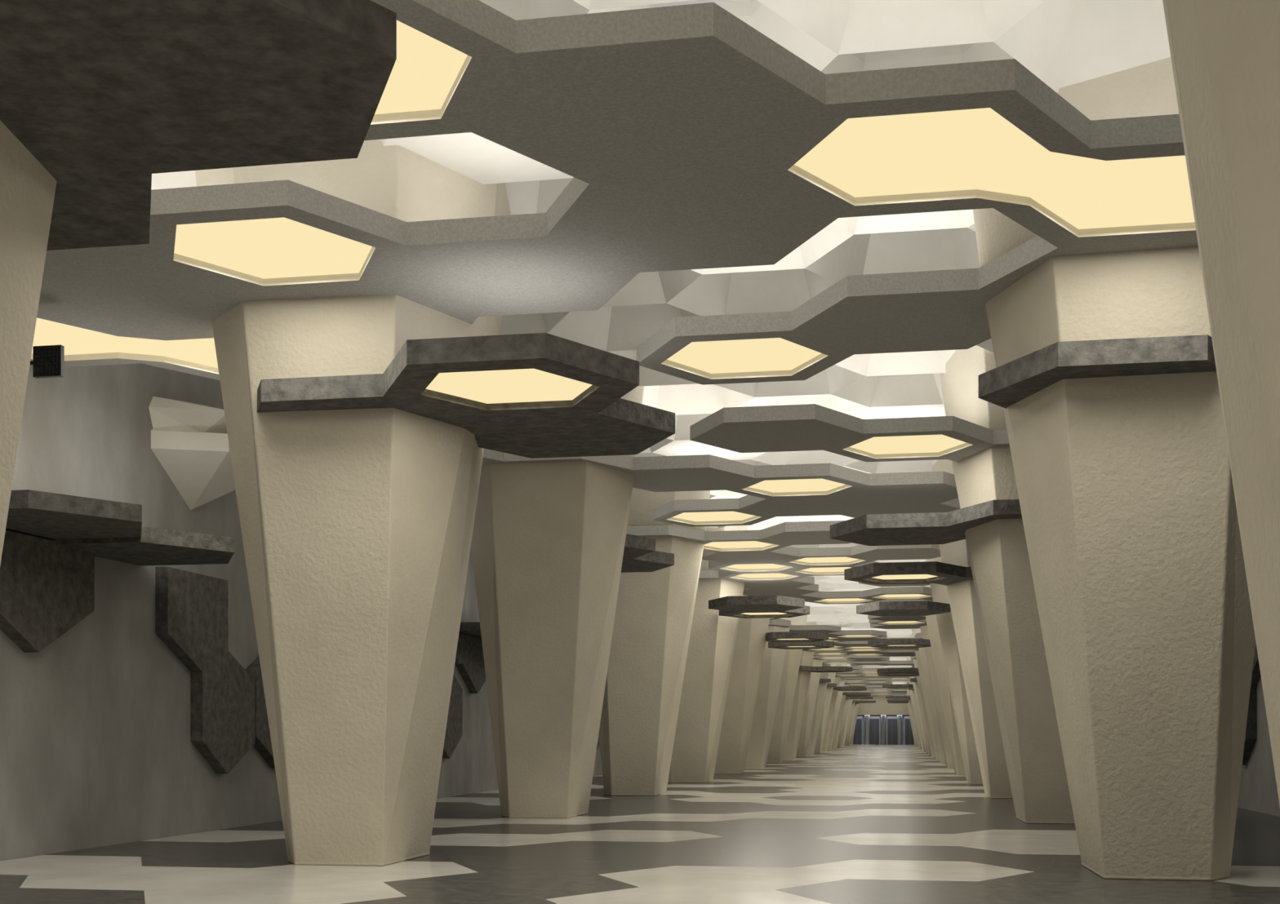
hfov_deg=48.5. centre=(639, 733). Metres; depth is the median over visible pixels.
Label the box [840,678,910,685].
ceiling
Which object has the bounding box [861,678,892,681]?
ceiling
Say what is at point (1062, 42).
ceiling
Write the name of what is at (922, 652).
column
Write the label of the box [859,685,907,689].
ceiling
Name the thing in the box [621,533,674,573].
canopy
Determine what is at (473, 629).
wall shelf
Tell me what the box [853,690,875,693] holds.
ceiling
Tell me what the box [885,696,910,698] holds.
canopy
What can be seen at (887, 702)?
canopy
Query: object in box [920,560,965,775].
column
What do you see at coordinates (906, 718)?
door
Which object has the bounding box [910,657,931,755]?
column
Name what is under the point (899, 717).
column
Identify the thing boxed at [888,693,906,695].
ceiling
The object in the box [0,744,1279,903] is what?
floor
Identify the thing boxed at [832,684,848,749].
column
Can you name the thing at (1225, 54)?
column
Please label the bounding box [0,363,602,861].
wall
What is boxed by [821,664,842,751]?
column
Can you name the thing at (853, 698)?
canopy
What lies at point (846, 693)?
canopy
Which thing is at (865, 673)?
ceiling
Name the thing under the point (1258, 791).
wall
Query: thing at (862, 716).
door frame
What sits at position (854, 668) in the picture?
ceiling
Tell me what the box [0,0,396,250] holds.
canopy
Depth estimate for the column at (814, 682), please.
72.31 m
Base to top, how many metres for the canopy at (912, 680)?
0.190 m
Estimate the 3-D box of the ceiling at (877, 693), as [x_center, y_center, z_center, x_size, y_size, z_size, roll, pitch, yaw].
[23.955,-3.810,135.979,3.808,0.180,2.827,0,0,10]
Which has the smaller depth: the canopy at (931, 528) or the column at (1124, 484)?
the column at (1124, 484)
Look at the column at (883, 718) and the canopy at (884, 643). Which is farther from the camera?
the column at (883, 718)
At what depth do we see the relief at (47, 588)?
17.09 m
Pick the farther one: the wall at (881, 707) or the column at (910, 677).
the wall at (881, 707)
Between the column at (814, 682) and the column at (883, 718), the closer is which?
the column at (814, 682)
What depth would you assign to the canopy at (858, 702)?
133.32 m
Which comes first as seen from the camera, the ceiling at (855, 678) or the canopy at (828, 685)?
the canopy at (828, 685)
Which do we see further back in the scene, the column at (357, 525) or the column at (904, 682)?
the column at (904, 682)
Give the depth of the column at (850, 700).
124.33 m
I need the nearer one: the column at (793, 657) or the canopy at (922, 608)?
the canopy at (922, 608)
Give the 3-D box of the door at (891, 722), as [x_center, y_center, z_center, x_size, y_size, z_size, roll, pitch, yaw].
[26.578,-0.225,149.913,1.100,2.950,0.100,0,0,10]
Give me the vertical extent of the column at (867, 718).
3.090 m
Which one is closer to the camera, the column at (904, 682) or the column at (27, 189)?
the column at (27, 189)
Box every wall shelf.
[5,489,142,539]
[48,526,234,566]
[458,622,481,637]
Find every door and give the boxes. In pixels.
[853,716,862,744]
[870,716,879,745]
[886,716,897,745]
[904,716,913,745]
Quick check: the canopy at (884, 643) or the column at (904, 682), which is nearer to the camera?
the canopy at (884, 643)
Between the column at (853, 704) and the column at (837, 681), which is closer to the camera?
the column at (837, 681)
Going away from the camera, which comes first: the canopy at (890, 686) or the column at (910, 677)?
the canopy at (890, 686)
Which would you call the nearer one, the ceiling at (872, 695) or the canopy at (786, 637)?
the canopy at (786, 637)
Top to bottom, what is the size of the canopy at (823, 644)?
0.190 m
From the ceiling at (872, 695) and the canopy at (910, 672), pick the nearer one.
the canopy at (910, 672)
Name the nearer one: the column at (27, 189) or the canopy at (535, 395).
the column at (27, 189)
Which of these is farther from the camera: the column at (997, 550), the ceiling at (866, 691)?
the ceiling at (866, 691)
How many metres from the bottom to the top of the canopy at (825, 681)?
0.190 m
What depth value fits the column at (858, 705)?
146.61 m
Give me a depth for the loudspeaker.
12.50 m
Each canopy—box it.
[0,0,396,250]
[257,333,675,458]
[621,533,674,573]
[708,595,809,618]
[765,631,828,642]
[768,640,834,649]
[799,666,852,672]
[819,679,831,683]
[826,683,836,687]
[830,499,1022,546]
[832,686,866,691]
[842,692,870,695]
[844,561,973,586]
[846,693,871,697]
[849,697,872,699]
[854,701,875,703]
[856,600,950,617]
[867,639,931,648]
[876,667,919,677]
[882,684,913,688]
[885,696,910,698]
[887,699,908,702]
[887,702,908,703]
[910,678,917,682]
[978,334,1216,408]
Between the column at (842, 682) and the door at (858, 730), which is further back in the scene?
the door at (858, 730)
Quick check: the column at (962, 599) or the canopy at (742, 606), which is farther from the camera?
the canopy at (742, 606)
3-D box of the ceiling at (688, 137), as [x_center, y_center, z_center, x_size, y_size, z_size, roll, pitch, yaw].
[-0.984,-3.810,3.047,14.176,0.180,24.505,0,0,10]
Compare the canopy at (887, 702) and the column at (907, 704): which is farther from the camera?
the column at (907, 704)
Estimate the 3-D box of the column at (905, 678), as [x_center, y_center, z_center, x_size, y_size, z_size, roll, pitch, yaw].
[24.286,-1.975,123.546,2.636,6.450,3.203,0,0,10]
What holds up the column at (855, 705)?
on the floor
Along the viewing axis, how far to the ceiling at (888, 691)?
125.89 m
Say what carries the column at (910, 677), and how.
on the floor
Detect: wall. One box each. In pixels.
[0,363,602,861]
[857,691,908,715]
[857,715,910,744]
[1237,676,1279,817]
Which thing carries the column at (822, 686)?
on the floor
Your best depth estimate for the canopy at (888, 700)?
127.16 m
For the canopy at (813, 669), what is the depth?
64.57 m
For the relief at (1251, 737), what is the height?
2.480 m
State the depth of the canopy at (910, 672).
66.60 m
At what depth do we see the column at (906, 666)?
101.16 m
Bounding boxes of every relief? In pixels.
[0,530,275,774]
[442,674,462,759]
[454,633,485,693]
[1242,642,1261,765]
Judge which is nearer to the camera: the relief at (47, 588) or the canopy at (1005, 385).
the canopy at (1005, 385)
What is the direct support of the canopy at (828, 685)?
attached to the column at (828, 691)
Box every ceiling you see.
[30,0,1198,385]
[151,0,1170,684]
[481,404,1009,662]
[822,659,914,666]
[830,666,862,671]
[835,668,909,678]
[840,677,867,679]
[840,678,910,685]
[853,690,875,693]
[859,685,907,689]
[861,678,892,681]
[869,688,906,693]
[869,694,906,697]
[871,692,906,694]
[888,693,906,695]
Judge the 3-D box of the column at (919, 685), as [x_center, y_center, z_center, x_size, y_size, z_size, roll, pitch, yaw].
[14.867,-1.975,71.614,2.636,6.450,3.203,0,0,10]
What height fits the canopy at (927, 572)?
0.190 m
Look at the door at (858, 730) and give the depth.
150.52 m
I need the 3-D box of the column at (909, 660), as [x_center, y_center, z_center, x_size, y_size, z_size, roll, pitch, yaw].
[17.558,-1.975,86.452,2.636,6.450,3.203,0,0,10]
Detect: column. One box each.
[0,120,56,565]
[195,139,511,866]
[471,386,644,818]
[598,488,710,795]
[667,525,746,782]
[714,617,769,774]
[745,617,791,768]
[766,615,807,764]
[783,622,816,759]
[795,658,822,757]
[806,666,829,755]
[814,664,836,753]
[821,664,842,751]
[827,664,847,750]
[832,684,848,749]
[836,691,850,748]
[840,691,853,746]
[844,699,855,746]
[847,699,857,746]
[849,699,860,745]
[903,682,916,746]
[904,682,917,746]
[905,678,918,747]
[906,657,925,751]
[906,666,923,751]
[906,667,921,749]
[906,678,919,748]
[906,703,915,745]
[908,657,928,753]
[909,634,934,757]
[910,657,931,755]
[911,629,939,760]
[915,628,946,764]
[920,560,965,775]
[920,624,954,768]
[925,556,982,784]
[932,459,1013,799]
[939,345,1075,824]
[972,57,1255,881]
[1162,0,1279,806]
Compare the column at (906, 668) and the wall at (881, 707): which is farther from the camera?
the wall at (881, 707)
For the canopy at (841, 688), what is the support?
attached to the column at (837, 681)
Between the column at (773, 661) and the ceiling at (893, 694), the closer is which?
the column at (773, 661)
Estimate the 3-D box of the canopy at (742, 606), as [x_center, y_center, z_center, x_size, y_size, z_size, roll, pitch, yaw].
[2.792,-2.905,33.014,2.176,0.190,3.770,0,0,10]
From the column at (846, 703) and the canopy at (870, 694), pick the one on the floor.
the column at (846, 703)
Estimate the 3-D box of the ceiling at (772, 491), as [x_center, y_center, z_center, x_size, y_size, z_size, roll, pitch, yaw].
[6.402,-3.810,44.589,36.288,0.180,53.012,0,0,-20]
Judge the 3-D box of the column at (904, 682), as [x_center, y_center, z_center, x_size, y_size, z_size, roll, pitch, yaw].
[25.631,-1.975,130.965,2.636,6.450,3.203,0,0,10]
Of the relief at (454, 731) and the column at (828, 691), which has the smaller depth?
the relief at (454, 731)
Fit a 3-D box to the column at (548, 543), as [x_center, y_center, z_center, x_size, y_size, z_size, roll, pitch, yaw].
[-1.145,-1.975,20.877,2.636,6.450,3.203,0,0,10]
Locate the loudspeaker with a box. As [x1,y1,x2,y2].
[30,345,64,378]
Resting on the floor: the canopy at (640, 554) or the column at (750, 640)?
the column at (750, 640)
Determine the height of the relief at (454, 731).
2.480 m
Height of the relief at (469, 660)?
2.480 m
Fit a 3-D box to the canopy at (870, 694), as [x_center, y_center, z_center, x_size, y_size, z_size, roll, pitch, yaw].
[16.753,-2.905,109.986,2.176,0.190,1.885,0,0,10]
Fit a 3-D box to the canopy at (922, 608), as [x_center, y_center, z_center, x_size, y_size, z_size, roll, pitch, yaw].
[6.172,-2.905,33.359,2.176,0.190,1.885,0,0,10]
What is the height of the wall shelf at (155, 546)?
0.160 m
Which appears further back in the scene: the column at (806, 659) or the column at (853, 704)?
the column at (853, 704)
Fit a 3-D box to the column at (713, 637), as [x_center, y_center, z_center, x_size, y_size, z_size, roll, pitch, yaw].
[1.547,-1.975,35.715,2.636,6.450,3.203,0,0,10]
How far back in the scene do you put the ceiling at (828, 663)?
76.90 m
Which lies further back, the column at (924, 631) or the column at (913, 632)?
the column at (913, 632)
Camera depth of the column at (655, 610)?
27.68 m
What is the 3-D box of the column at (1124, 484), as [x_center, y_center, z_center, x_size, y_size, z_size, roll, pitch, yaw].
[4.102,-1.975,12.262,2.636,6.450,3.203,0,0,10]
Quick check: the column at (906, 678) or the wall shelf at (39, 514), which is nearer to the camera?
the wall shelf at (39, 514)
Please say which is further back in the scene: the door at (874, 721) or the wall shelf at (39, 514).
the door at (874, 721)
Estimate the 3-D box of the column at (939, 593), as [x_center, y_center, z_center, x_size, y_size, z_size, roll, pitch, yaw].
[8.139,-1.975,34.519,2.636,6.450,3.203,0,0,10]
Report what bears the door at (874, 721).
on the floor
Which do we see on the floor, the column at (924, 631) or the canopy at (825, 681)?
the column at (924, 631)
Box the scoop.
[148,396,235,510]

